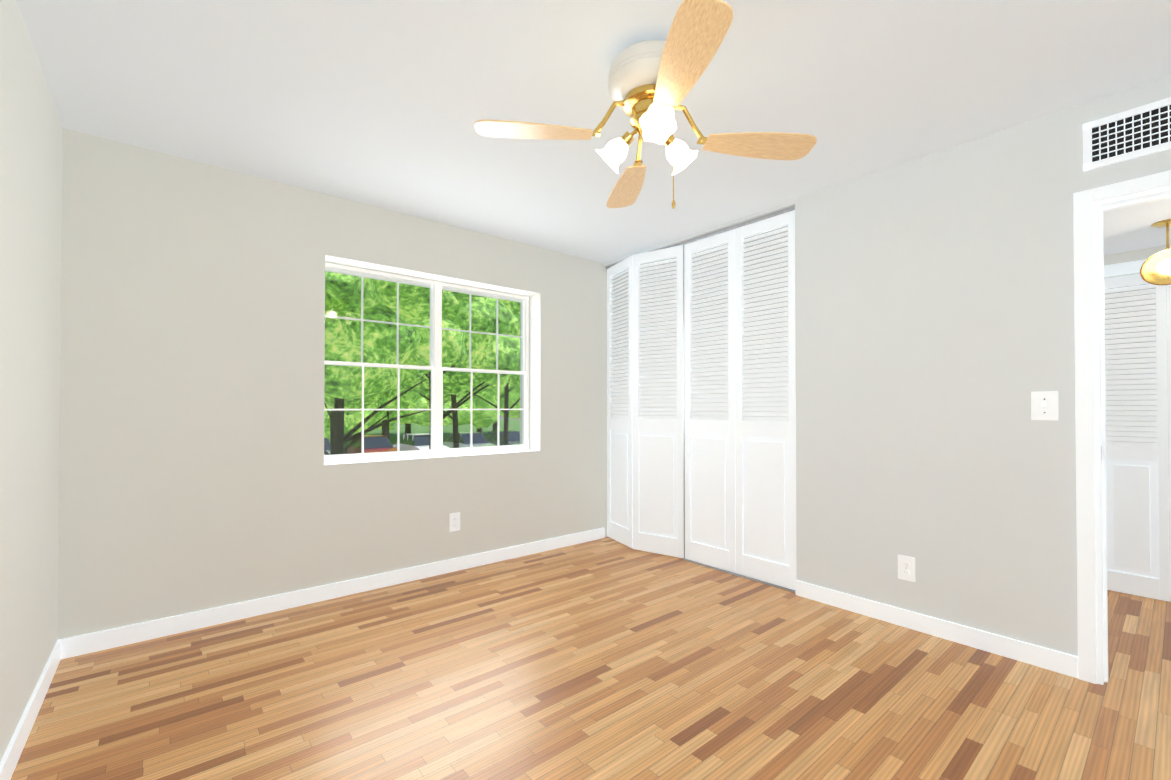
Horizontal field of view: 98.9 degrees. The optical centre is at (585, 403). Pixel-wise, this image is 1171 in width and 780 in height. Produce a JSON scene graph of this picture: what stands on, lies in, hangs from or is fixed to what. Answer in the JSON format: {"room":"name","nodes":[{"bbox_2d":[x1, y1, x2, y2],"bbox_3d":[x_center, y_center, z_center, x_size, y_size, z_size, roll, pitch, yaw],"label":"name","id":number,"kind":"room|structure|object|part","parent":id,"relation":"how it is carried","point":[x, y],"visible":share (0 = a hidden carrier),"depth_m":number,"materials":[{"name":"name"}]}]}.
{"room":"empty bedroom","nodes":[
{"label":"empty bedroom","id":0,"kind":"room"},
{"bbox_2d":[0,0,62,761],"bbox_3d":[-1.198,-0.067,0.723,0.164,2.440,4.570,0,-1,-40],"label":"wall","id":1,"kind":"structure","parent":0,"point":[31,148],"depth_m":1.75,"materials":[{"name":"paint"}]},
{"bbox_2d":[0,638,67,779],"bbox_3d":[-1.088,1.108,0.718,0.013,0.090,4.100,0,-1,-40],"label":"baseboard","id":2,"kind":"structure","parent":1,"relation":"attached to","point":[9,761],"depth_m":1.78,"materials":[{"name":"paint"}]},
{"bbox_2d":[57,128,607,639],"bbox_3d":[-0.965,-0.036,3.703,4.350,2.440,0.300,0,-1,-40],"label":"wall","id":3,"kind":"structure","parent":0,"point":[195,474],"depth_m":2.75,"materials":[{"name":"paint"}]},
{"bbox_2d":[68,528,604,657],"bbox_3d":[-1.108,1.135,3.366,3.326,0.090,0.013,0,-1,-40],"label":"baseboard","id":4,"kind":"structure","parent":3,"relation":"attached to","point":[125,635],"depth_m":2.89,"materials":[{"name":"paint"}]},
{"bbox_2d":[324,262,528,461],"bbox_3d":[-1.091,-0.254,3.662,1.572,1.265,0.064,0,-1,-40],"label":"window","id":5,"kind":"structure","parent":3,"relation":"in","point":[435,367],"depth_m":3.64,"materials":[{"name":"paint"}]},
{"bbox_2d":[324,449,539,464],"bbox_3d":[-1.020,0.385,3.570,1.570,0.024,0.171,0,-1,-40],"label":"window sill","id":6,"kind":"structure","parent":3,"relation":"attached to","point":[414,457],"depth_m":3.44,"materials":[{"name":"paint"}]},
{"bbox_2d":[450,512,459,531],"bbox_3d":[-0.920,0.837,3.530,0.078,0.124,0.008,0,-1,-40],"label":"outlet","id":7,"kind":"object","parent":3,"relation":"attached to","point":[454,521],"visible":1,"depth_m":3.53,"materials":[{"name":"plastic"}]},
{"bbox_2d":[10,537,1170,779],"bbox_3d":[1.127,1.226,1.972,5.350,0.120,5.620,0,-1,-40],"label":"floor","id":8,"kind":"structure","parent":0,"point":[606,659],"depth_m":2.01,"materials":[{"name":"brown wood"}]},
{"bbox_2d":[16,0,1170,262],"bbox_3d":[1.127,-1.334,1.999,5.350,0.120,5.620,0,-1,-40],"label":"ceiling","id":9,"kind":"structure","parent":0,"point":[386,104],"depth_m":2.03,"materials":[{"name":"paint"}]},
{"bbox_2d":[474,0,816,208],"bbox_3d":[0.237,-0.998,1.850,0.956,0.555,0.956,0,-1,38],"label":"ceiling fan","id":10,"kind":"object","parent":9,"relation":"hanging from","point":[651,83],"visible":1,"depth_m":1.77,"materials":[{"name":"beige wood"}]},
{"bbox_3d":[0.252,-0.944,1.871,0.377,0.127,0.390,0,-1,-40],"label":"lamp shade","id":11,"kind":"part","parent":10,"relation":"part of","materials":[{"name":"white glass"}]},
{"bbox_2d":[604,75,1170,655],"bbox_3d":[1.570,-0.045,2.846,0.095,2.440,4.270,0,-1,-40],"label":"wall","id":12,"kind":"structure","parent":0,"point":[934,325],"depth_m":2.48,"materials":[{"name":"paint"}]},
{"bbox_2d":[606,206,795,592],"bbox_3d":[0.722,-0.022,3.767,0.157,2.413,1.762,0,-1,-40],"label":"bifold closet doors","id":13,"kind":"structure","parent":12,"relation":"in","point":[701,427],"depth_m":3.63,"materials":[{"name":"paint"}]},
{"bbox_2d":[898,555,914,581],"bbox_3d":[1.681,0.864,2.622,0.008,0.124,0.078,0,-1,-40],"label":"outlet","id":14,"kind":"object","parent":12,"relation":"attached to","point":[906,567],"visible":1,"depth_m":2.62,"materials":[{"name":"plastic"}]},
{"bbox_2d":[796,580,1077,677],"bbox_3d":[1.693,1.127,2.602,0.013,0.090,1.244,0,-1,-40],"label":"baseboard","id":15,"kind":"structure","parent":12,"relation":"attached to","point":[1018,650],"depth_m":2.47,"materials":[{"name":"paint"}]},
{"bbox_2d":[1031,391,1057,419],"bbox_3d":[2.027,0.011,2.211,0.018,0.126,0.088,0,-1,-40],"label":"switch plate","id":16,"kind":"object","parent":12,"relation":"attached to","point":[1044,405],"visible":1,"depth_m":2.21,"materials":[{"name":"plastic"}]},
{"bbox_2d":[1073,170,1170,684],"bbox_3d":[2.434,0.132,1.808,0.125,2.065,0.941,0,-1,-40],"label":"door frame","id":17,"kind":"structure","parent":12,"relation":"attached to","point":[1083,201],"depth_m":2.10,"materials":[{"name":"paint"}]},
{"bbox_2d":[1083,97,1170,170],"bbox_3d":[2.325,-1.087,1.872,0.010,0.197,0.660,0,-1,-40],"label":"air vent","id":18,"kind":"object","parent":12,"relation":"in","point":[1144,130],"visible":1,"depth_m":2.03,"materials":[{"name":"metal"}]},
{"bbox_2d":[1103,198,1170,254],"bbox_3d":[3.199,-1.001,2.337,1.735,0.100,3.480,0,-1,-40],"label":"ceiling","id":19,"kind":"structure","parent":0,"point":[1129,228],"depth_m":2.70,"materials":[{"name":"paint"}]},
{"bbox_2d":[1140,219,1170,284],"bbox_3d":[3.039,-0.787,2.611,0.130,0.322,0.198,0,-1,-40],"label":"pendant lamp","id":20,"kind":"object","parent":19,"relation":"hanging from","point":[1155,269],"visible":1,"depth_m":2.64,"materials":[{"name":"gold metal"}]},
{"bbox_3d":[3.044,-0.717,2.616,0.064,0.071,0.079,0,-1,-40],"label":"bulb","id":21,"kind":"part","parent":20,"relation":"part of","materials":[{"name":"white glass"}]},
{"bbox_2d":[1104,244,1170,601],"bbox_3d":[3.688,-0.046,2.782,0.100,2.440,3.550,0,-1,-40],"label":"wall","id":22,"kind":"structure","parent":0,"point":[1129,256],"depth_m":3.06,"materials":[{"name":"paint"}]},
{"bbox_2d":[1104,259,1146,276],"bbox_3d":[3.456,0.151,2.966,0.018,2.050,1.946,0,-1,-40],"label":"door frame","id":23,"kind":"structure","parent":22,"relation":"attached to","point":[1123,268],"depth_m":3.10,"materials":[{"name":"paint"}]},
{"bbox_2d":[1104,274,1170,600],"bbox_3d":[3.442,0.189,2.957,0.031,1.950,1.803,0,-1,-40],"label":"bifold doors","id":24,"kind":"structure","parent":22,"relation":"in","point":[1137,316],"depth_m":3.04,"materials":[{"name":"paint"}]},
{"label":"outside","id":25,"kind":"structure","parent":0,"visible":0},
{"bbox_2d":[344,419,519,446],"bbox_3d":[-27.446,3.626,56.160,110.000,0.200,118.180,0,-1,-40],"label":"ground","id":26,"kind":"structure","parent":25,"point":[448,429],"depth_m":70.19,"materials":[{"name":"green plant"}]},
{"bbox_2d":[324,396,394,441],"bbox_3d":[-21.736,-5.067,38.659,13.492,16.835,12.225,0,-1,-40],"label":"tree","id":27,"kind":"object","parent":26,"relation":"on","point":[353,423],"depth_m":38.37,"materials":[{"name":"green plant"}]},
{"bbox_2d":[324,387,403,454],"bbox_3d":[-8.598,-1.925,17.286,6.770,10.100,5.803,0,-1,-40],"label":"tree","id":28,"kind":"object","parent":26,"relation":"on","point":[354,403],"depth_m":15.66,"materials":[{"name":"green plant"}]},
{"bbox_2d":[373,421,393,430],"bbox_3d":[-24.524,-4.696,48.896,13.684,16.296,11.927,0,-1,-40],"label":"tree","id":29,"kind":"object","parent":26,"relation":"on","point":[391,425],"depth_m":50.72,"materials":[{"name":"green plant"}]},
{"bbox_2d":[324,271,466,454],"bbox_3d":[-4.931,-1.783,10.113,5.620,9.667,5.894,0,-1,-40],"label":"tree","id":30,"kind":"object","parent":26,"relation":"on","point":[377,334],"depth_m":8.97,"materials":[{"name":"green plant"}]},
{"bbox_2d":[405,423,410,434],"bbox_3d":[-20.700,-5.657,55.316,16.669,18.356,13.283,0,-1,-40],"label":"tree","id":31,"kind":"object","parent":26,"relation":"on","point":[408,430],"depth_m":53.84,"materials":[{"name":"green plant"}]},
{"bbox_2d":[382,389,469,440],"bbox_3d":[-16.575,-4.419,42.402,12.050,15.607,11.381,0,-1,-40],"label":"tree","id":32,"kind":"object","parent":26,"relation":"on","point":[421,402],"depth_m":40.95,"materials":[{"name":"green plant"}]},
{"bbox_2d":[389,387,473,423],"bbox_3d":[-14.894,-4.748,46.432,12.323,16.351,12.580,0,-1,-40],"label":"tree","id":33,"kind":"object","parent":26,"relation":"on","point":[403,420],"depth_m":47.89,"materials":[{"name":"green plant"}]},
{"bbox_2d":[401,373,508,447],"bbox_3d":[-4.684,-2.050,18.588,6.488,10.378,6.003,0,-1,-40],"label":"tree","id":34,"kind":"object","parent":26,"relation":"on","point":[423,388],"depth_m":18.15,"materials":[{"name":"green plant"}]},
{"bbox_2d":[399,292,519,448],"bbox_3d":[-3.986,-2.237,13.673,6.238,10.648,6.121,0,-1,-40],"label":"tree","id":35,"kind":"object","parent":26,"relation":"on","point":[506,357],"depth_m":12.60,"materials":[{"name":"green plant"}]},
{"bbox_2d":[464,388,482,433],"bbox_3d":[-12.824,-5.585,57.924,13.884,18.259,11.880,0,-1,-40],"label":"tree","id":36,"kind":"object","parent":26,"relation":"on","point":[480,393],"depth_m":54.07,"materials":[{"name":"green plant"}]},
{"bbox_2d":[458,381,519,430],"bbox_3d":[-7.859,-4.847,50.065,11.074,16.625,11.425,0,-1,-40],"label":"tree","id":37,"kind":"object","parent":26,"relation":"on","point":[513,397],"depth_m":47.34,"materials":[{"name":"green plant"}]},
{"bbox_2d":[466,379,519,444],"bbox_3d":[-3.521,-2.517,21.818,6.954,11.381,6.921,0,-1,-40],"label":"tree","id":38,"kind":"object","parent":26,"relation":"on","point":[505,436],"depth_m":22.06,"materials":[{"name":"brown plant"}]},
{"bbox_2d":[501,406,519,418],"bbox_3d":[-6.880,-5.168,60.079,11.975,17.473,12.510,0,-1,-40],"label":"tree","id":39,"kind":"object","parent":26,"relation":"on","point":[516,415],"depth_m":55.62,"materials":[{"name":"green plant"}]},
{"bbox_3d":[-8.875,3.282,34.006,110.000,0.030,16.000,0,-1,-40],"label":"road","id":40,"kind":"object","parent":26,"relation":"on","visible":0},
{"bbox_2d":[324,437,329,454],"bbox_3d":[-13.774,2.441,25.070,1.830,1.464,4.415,0,-1,-40],"label":"car","id":41,"kind":"object","parent":40,"relation":"on","point":[327,447],"depth_m":24.70,"materials":[{"name":"silver metal"}]},
{"bbox_2d":[344,435,396,453],"bbox_3d":[-11.435,2.458,26.639,1.830,1.464,4.415,0,-1,-40],"label":"car","id":42,"kind":"object","parent":40,"relation":"on","point":[376,440],"depth_m":25.92,"materials":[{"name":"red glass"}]},
{"bbox_2d":[393,433,448,450],"bbox_3d":[-9.492,2.479,28.679,1.830,1.464,4.415,0,-1,-40],"label":"car","id":43,"kind":"object","parent":40,"relation":"on","point":[403,445],"depth_m":27.86,"materials":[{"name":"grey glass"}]},
{"bbox_2d":[443,432,495,447],"bbox_3d":[-7.144,2.495,30.236,1.830,1.464,4.415,0,-1,-40],"label":"car","id":44,"kind":"object","parent":40,"relation":"on","point":[463,440],"depth_m":29.52,"materials":[{"name":"silver metal"}]},
{"bbox_2d":[486,430,519,445],"bbox_3d":[-5.190,2.516,32.265,1.830,1.464,4.415,0,-1,-40],"label":"car","id":45,"kind":"object","parent":40,"relation":"on","point":[513,437],"depth_m":31.63,"materials":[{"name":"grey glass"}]}
]}

